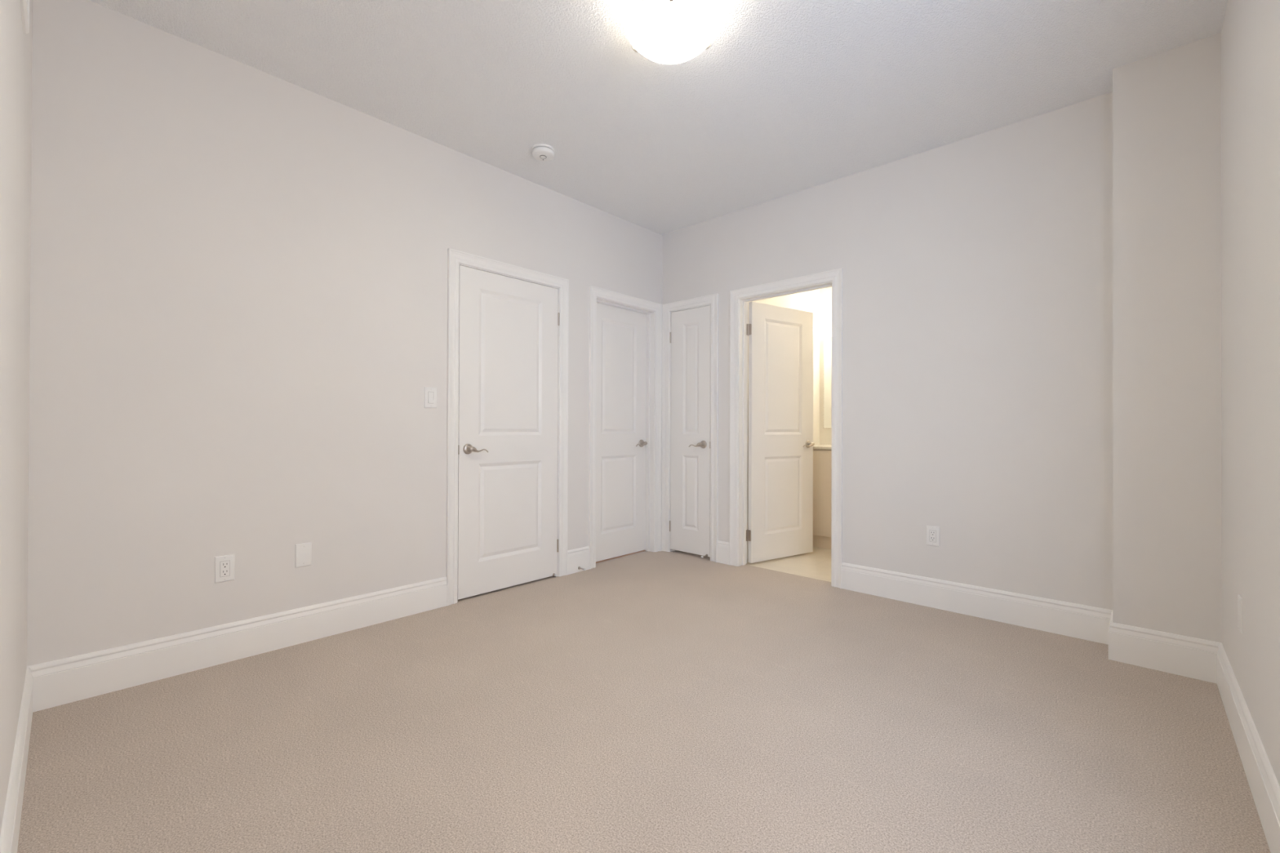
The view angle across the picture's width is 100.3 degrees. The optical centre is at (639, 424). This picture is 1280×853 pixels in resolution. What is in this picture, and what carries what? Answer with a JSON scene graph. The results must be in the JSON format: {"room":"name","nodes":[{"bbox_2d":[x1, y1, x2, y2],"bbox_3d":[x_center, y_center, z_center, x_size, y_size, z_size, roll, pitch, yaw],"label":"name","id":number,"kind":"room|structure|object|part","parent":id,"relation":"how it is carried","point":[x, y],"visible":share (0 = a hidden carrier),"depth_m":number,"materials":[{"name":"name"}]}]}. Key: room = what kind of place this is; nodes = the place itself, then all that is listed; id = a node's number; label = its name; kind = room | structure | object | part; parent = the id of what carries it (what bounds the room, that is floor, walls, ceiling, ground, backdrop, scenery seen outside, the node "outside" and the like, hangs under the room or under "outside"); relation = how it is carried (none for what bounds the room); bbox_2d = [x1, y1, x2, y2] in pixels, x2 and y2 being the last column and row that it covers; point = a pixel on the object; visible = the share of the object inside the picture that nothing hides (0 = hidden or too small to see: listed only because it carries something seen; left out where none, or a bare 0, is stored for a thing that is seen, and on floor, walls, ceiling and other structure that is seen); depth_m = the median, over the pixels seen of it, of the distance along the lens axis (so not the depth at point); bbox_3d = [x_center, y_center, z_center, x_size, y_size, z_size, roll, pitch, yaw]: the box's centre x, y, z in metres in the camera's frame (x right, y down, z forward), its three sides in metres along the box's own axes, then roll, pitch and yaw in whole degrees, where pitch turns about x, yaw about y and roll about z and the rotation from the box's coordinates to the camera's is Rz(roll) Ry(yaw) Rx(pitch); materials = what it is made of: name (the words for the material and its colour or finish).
{"room":"empty bedroom","nodes":[
{"label":"empty bedroom","id":0,"kind":"room"},
{"bbox_2d":[0,0,32,835],"bbox_3d":[-1.123,-0.286,0.838,3.322,2.933,0.120,0,0,43],"label":"wall","id":1,"kind":"structure","parent":0,"point":[15,46],"depth_m":1.39,"materials":[{"name":"paint"}]},
{"bbox_2d":[0,666,33,852],"bbox_3d":[-1.081,0.994,0.881,3.322,0.173,0.016,0,0,43],"label":"baseboard","id":2,"kind":"structure","parent":1,"relation":"attached to","point":[10,831],"depth_m":1.44,"materials":[{"name":"paint"}]},
{"bbox_2d":[19,0,29,33],"bbox_3d":[-1.626,-1.329,1.403,0.610,0.300,0.012,0,0,43],"label":"air vent","id":3,"kind":"object","parent":1,"relation":"in","point":[24,4],"visible":1,"depth_m":1.55,"materials":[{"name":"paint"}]},
{"bbox_2d":[26,0,662,666],"bbox_3d":[-1.098,-0.275,3.395,0.120,2.933,3.904,0,0,43],"label":"wall","id":4,"kind":"structure","parent":0,"point":[238,270],"depth_m":2.48,"materials":[{"name":"paint"}]},
{"bbox_2d":[214,554,235,582],"bbox_3d":[-1.897,0.658,2.439,0.008,0.119,0.074,0,0,43],"label":"wall outlet","id":5,"kind":"object","parent":4,"relation":"attached to","point":[224,566],"visible":1,"depth_m":2.44,"materials":[{"name":"white plastic"}]},
{"bbox_2d":[219,560,230,577],"bbox_3d":[-1.895,0.658,2.438,0.001,0.071,0.036,0,0,43],"label":"receptacle","id":6,"kind":"object","parent":5,"relation":"attached to","point":[224,565],"depth_m":2.44,"materials":[{"name":"white plastic"}]},
{"bbox_2d":[27,577,447,712],"bbox_3d":[-1.733,1.000,2.610,0.016,0.173,1.663,0,0,43],"label":"baseboard","id":7,"kind":"structure","parent":4,"relation":"attached to","point":[64,681],"depth_m":2.41,"materials":[{"name":"paint"}]},
{"bbox_2d":[295,542,311,567],"bbox_3d":[-1.683,0.652,2.670,0.008,0.116,0.070,0,0,43],"label":"blank wall plate","id":8,"kind":"object","parent":4,"relation":"attached to","point":[303,551],"visible":1,"depth_m":2.67,"materials":[{"name":"white plastic"}]},
{"bbox_2d":[424,386,436,408],"bbox_3d":[-1.234,-0.160,3.151,0.010,0.122,0.076,0,0,43],"label":"light switch","id":9,"kind":"object","parent":4,"relation":"attached to","point":[430,393],"visible":1,"depth_m":3.15,"materials":[{"name":"white plastic"}]},
{"bbox_2d":[445,248,568,605],"bbox_3d":[-0.890,0.015,3.604,0.139,2.157,0.929,0,0,43],"label":"door frame","id":10,"kind":"structure","parent":4,"relation":"attached to","point":[455,258],"depth_m":3.30,"materials":[{"name":"paint"}]},
{"bbox_2d":[457,265,559,599],"bbox_3d":[-0.845,0.051,3.562,0.097,2.067,0.782,0,0,43],"label":"door","id":11,"kind":"structure","parent":4,"relation":"in","point":[508,326],"depth_m":3.54,"materials":[{"name":"paint"}]},
{"bbox_3d":[-1.060,0.152,3.320,0.040,0.065,0.065,0,0,43],"label":"lever handle","id":12,"kind":"part","parent":11,"relation":"part of","materials":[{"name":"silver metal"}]},
{"bbox_3d":[-1.006,0.155,3.339,0.030,0.041,0.130,0,0,43],"label":"lever","id":13,"kind":"part","parent":11,"relation":"part of","materials":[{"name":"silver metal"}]},
{"bbox_3d":[-0.872,0.561,3.578,0.035,0.624,0.492,0,0,43],"label":"panel","id":14,"kind":"part","parent":11,"relation":"part of","materials":[{"name":"paint"}]},
{"bbox_3d":[-0.869,-0.398,3.582,0.035,0.938,0.492,0,0,43],"label":"panel","id":15,"kind":"part","parent":11,"relation":"part of","materials":[{"name":"paint"}]},
{"bbox_2d":[567,546,589,574],"bbox_3d":[-0.462,1.010,3.979,0.016,0.173,0.216,0,0,43],"label":"baseboard","id":16,"kind":"structure","parent":4,"relation":"attached to","point":[580,557],"depth_m":3.97,"materials":[{"name":"paint"}]},
{"bbox_2d":[595,302,647,561],"bbox_3d":[-0.160,0.057,4.420,0.097,2.066,0.667,0,0,43],"label":"door","id":17,"kind":"structure","parent":4,"relation":"in","point":[621,333],"depth_m":4.44,"materials":[{"name":"paint"}]},
{"bbox_3d":[-0.186,0.568,4.438,0.035,0.624,0.410,0,0,43],"label":"panel","id":18,"kind":"part","parent":17,"relation":"part of","materials":[{"name":"paint"}]},
{"bbox_3d":[-0.183,-0.391,4.442,0.035,0.938,0.410,0,0,43],"label":"panel","id":19,"kind":"part","parent":17,"relation":"part of","materials":[{"name":"paint"}]},
{"bbox_3d":[0.026,0.161,4.611,0.040,0.065,0.065,0,0,43],"label":"lever handle","id":20,"kind":"part","parent":17,"relation":"part of","materials":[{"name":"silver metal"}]},
{"bbox_3d":[0.012,0.165,4.556,0.030,0.041,0.130,0,0,43],"label":"lever","id":21,"kind":"part","parent":17,"relation":"part of","materials":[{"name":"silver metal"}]},
{"bbox_2d":[588,285,718,568],"bbox_3d":[0.116,0.021,4.264,0.717,2.158,0.976,0,0,43],"label":"door frame","id":22,"kind":"structure","parent":4,"relation":"attached to","point":[653,310],"depth_m":4.62,"materials":[{"name":"paint"}]},
{"bbox_2d":[17,546,1270,852],"bbox_3d":[0.265,1.156,3.162,4.752,0.120,5.592,0,0,43],"label":"floor","id":23,"kind":"structure","parent":0,"point":[677,701],"depth_m":1.85,"materials":[{"name":"beige carpet"}]},
{"bbox_2d":[813,444,831,549],"bbox_3d":[2.164,0.656,4.660,1.519,0.918,0.616,0,0,43],"label":"bathroom vanity","id":24,"kind":"object","parent":23,"relation":"on","point":[822,454],"visible":0.02,"depth_m":4.79,"materials":[{"name":"beige wood"}]},
{"bbox_2d":[813,444,831,449],"bbox_3d":[2.172,0.209,4.669,1.519,0.024,0.596,0,0,43],"label":"countertop","id":25,"kind":"structure","parent":24,"relation":"on","point":[815,446],"depth_m":4.80,"materials":[{"name":"beige stone"}]},
{"bbox_2d":[88,0,1227,235],"bbox_3d":[0.169,-1.742,2.231,3.422,0.120,3.764,0,0,43],"label":"ceiling","id":26,"kind":"structure","parent":0,"point":[786,97],"depth_m":2.55,"materials":[{"name":"white paint"}]},
{"bbox_2d":[532,143,554,160],"bbox_3d":[-0.591,-1.655,3.256,0.135,0.049,0.135,0,0,43],"label":"smoke detector","id":27,"kind":"object","parent":26,"relation":"attached to","point":[541,152],"visible":1,"depth_m":3.22,"materials":[{"name":"white plastic"}]},
{"bbox_2d":[626,0,716,64],"bbox_3d":[0.124,-1.590,2.149,0.366,0.186,0.360,0,0,43],"label":"ceiling lamp","id":28,"kind":"object","parent":26,"relation":"attached to","point":[668,32],"visible":1,"depth_m":2.07,"materials":[{"name":"white glass"}]},
{"bbox_2d":[746,288,819,559],"bbox_3d":[1.304,-0.229,4.926,0.100,2.873,1.608,0,0,43],"label":"wall","id":29,"kind":"structure","parent":0,"point":[809,301],"depth_m":5.30,"materials":[{"name":"paint"}]},
{"bbox_2d":[819,287,831,444],"bbox_3d":[2.512,-0.226,4.834,1.795,2.873,0.100,0,0,43],"label":"wall","id":30,"kind":"structure","parent":0,"point":[825,294],"depth_m":5.38,"materials":[{"name":"paint"}]},
{"bbox_2d":[822,337,831,428],"bbox_3d":[2.286,-0.418,4.965,1.200,0.912,0.016,0,0,43],"label":"bathroom mirror","id":31,"kind":"object","parent":30,"relation":"attached to","point":[827,342],"visible":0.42,"depth_m":5.34,"materials":[{"name":"clear glass"}]},
{"bbox_2d":[662,92,1112,609],"bbox_3d":[1.495,-0.265,3.570,3.442,2.933,0.120,0,0,43],"label":"wall","id":32,"kind":"structure","parent":0,"point":[977,294],"depth_m":3.11,"materials":[{"name":"paint"}]},
{"bbox_2d":[669,305,711,557],"bbox_3d":[0.406,0.052,4.474,0.432,2.053,0.107,0,0,43],"label":"door","id":33,"kind":"structure","parent":32,"relation":"in","point":[691,329],"depth_m":4.49,"materials":[{"name":"paint"}]},
{"bbox_3d":[0.438,-0.389,4.497,0.168,0.938,0.035,0,0,43],"label":"panel","id":34,"kind":"part","parent":33,"relation":"part of","materials":[{"name":"paint"}]},
{"bbox_3d":[0.435,0.570,4.492,0.168,0.624,0.035,0,0,43],"label":"panel","id":35,"kind":"part","parent":33,"relation":"part of","materials":[{"name":"paint"}]},
{"bbox_3d":[0.454,0.165,4.390,0.130,0.041,0.030,0,0,43],"label":"lever","id":36,"kind":"part","parent":33,"relation":"part of","materials":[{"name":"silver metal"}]},
{"bbox_3d":[0.509,0.162,4.375,0.065,0.065,0.040,0,0,43],"label":"lever handle","id":37,"kind":"part","parent":33,"relation":"part of","materials":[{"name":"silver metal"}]},
{"bbox_2d":[716,540,728,564],"bbox_3d":[0.664,1.015,4.239,0.119,0.173,0.016,0,0,43],"label":"baseboard","id":38,"kind":"structure","parent":32,"relation":"attached to","point":[722,547],"depth_m":4.23,"materials":[{"name":"paint"}]},
{"bbox_2d":[746,301,814,563],"bbox_3d":[1.177,0.061,4.394,0.766,2.066,0.107,0,0,-33],"label":"door","id":39,"kind":"structure","parent":32,"relation":"in","point":[780,339],"depth_m":4.39,"materials":[{"name":"paint"}]},
{"bbox_3d":[1.177,0.572,4.423,0.445,0.624,0.035,0,0,-33],"label":"panel","id":40,"kind":"part","parent":39,"relation":"part of","materials":[{"name":"paint"}]},
{"bbox_3d":[1.180,-0.387,4.428,0.445,0.938,0.035,0,0,-33],"label":"panel","id":41,"kind":"part","parent":39,"relation":"part of","materials":[{"name":"paint"}]},
{"bbox_3d":[1.449,0.166,4.554,0.065,0.065,0.040,0,0,-33],"label":"lever handle","id":42,"kind":"part","parent":39,"relation":"part of","materials":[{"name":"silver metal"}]},
{"bbox_3d":[1.421,0.169,4.504,0.130,0.041,0.030,0,0,-33],"label":"lever","id":43,"kind":"part","parent":39,"relation":"part of","materials":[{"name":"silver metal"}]},
{"bbox_2d":[728,267,843,588],"bbox_3d":[1.077,0.023,3.943,0.889,2.157,0.139,0,0,43],"label":"door frame","id":44,"kind":"structure","parent":32,"relation":"attached to","point":[739,298],"depth_m":4.11,"materials":[{"name":"paint"}]},
{"bbox_2d":[926,525,939,546],"bbox_3d":[1.768,0.671,3.222,0.074,0.119,0.008,0,0,43],"label":"wall outlet","id":45,"kind":"object","parent":32,"relation":"attached to","point":[932,532],"visible":1,"depth_m":3.22,"materials":[{"name":"white plastic"}]},
{"bbox_2d":[929,529,936,542],"bbox_3d":[1.767,0.671,3.220,0.034,0.069,0.004,0,0,43],"label":"receptacle","id":46,"kind":"object","parent":45,"relation":"attached to","point":[932,532],"depth_m":3.22,"materials":[{"name":"white plastic"}]},
{"bbox_2d":[841,562,1112,644],"bbox_3d":[1.862,1.014,3.127,1.371,0.173,0.016,0,0,43],"label":"baseboard","id":47,"kind":"structure","parent":32,"relation":"attached to","point":[1084,622],"depth_m":3.03,"materials":[{"name":"paint"}]},
{"bbox_2d":[1112,32,1222,642],"bbox_3d":[2.424,-0.267,2.472,0.346,2.933,0.226,0,0,43],"label":"wall","id":48,"kind":"structure","parent":0,"point":[1167,553],"depth_m":2.38,"materials":[{"name":"paint"}]},
{"bbox_2d":[1108,611,1112,631],"bbox_3d":[2.281,1.013,2.583,0.016,0.173,0.242,0,0,43],"label":"baseboard","id":49,"kind":"structure","parent":48,"relation":"attached to","point":[1111,618],"depth_m":2.56,"materials":[{"name":"paint"}]},
{"bbox_2d":[1108,622,1222,683],"bbox_3d":[2.331,1.013,2.383,0.362,0.173,0.016,0,0,43],"label":"baseboard","id":50,"kind":"structure","parent":48,"relation":"attached to","point":[1194,658],"depth_m":2.38,"materials":[{"name":"paint"}]},
{"bbox_2d":[1220,0,1279,786],"bbox_3d":[1.384,-0.277,1.010,0.120,2.933,3.784,0,0,43],"label":"wall","id":51,"kind":"structure","parent":0,"point":[1250,34],"depth_m":1.65,"materials":[{"name":"paint"}]},
{"bbox_2d":[1237,594,1243,634],"bbox_3d":[2.073,0.654,1.845,0.008,0.119,0.070,0,0,43],"label":"blank wall plate","id":52,"kind":"object","parent":51,"relation":"attached to","point":[1240,601],"visible":1,"depth_m":1.82,"materials":[{"name":"beige plastic"}]},
{"bbox_2d":[1216,643,1279,852],"bbox_3d":[1.294,1.003,1.011,0.016,0.173,3.438,0,0,43],"label":"baseboard","id":53,"kind":"structure","parent":51,"relation":"attached to","point":[1264,787],"depth_m":1.59,"materials":[{"name":"paint"}]}
]}

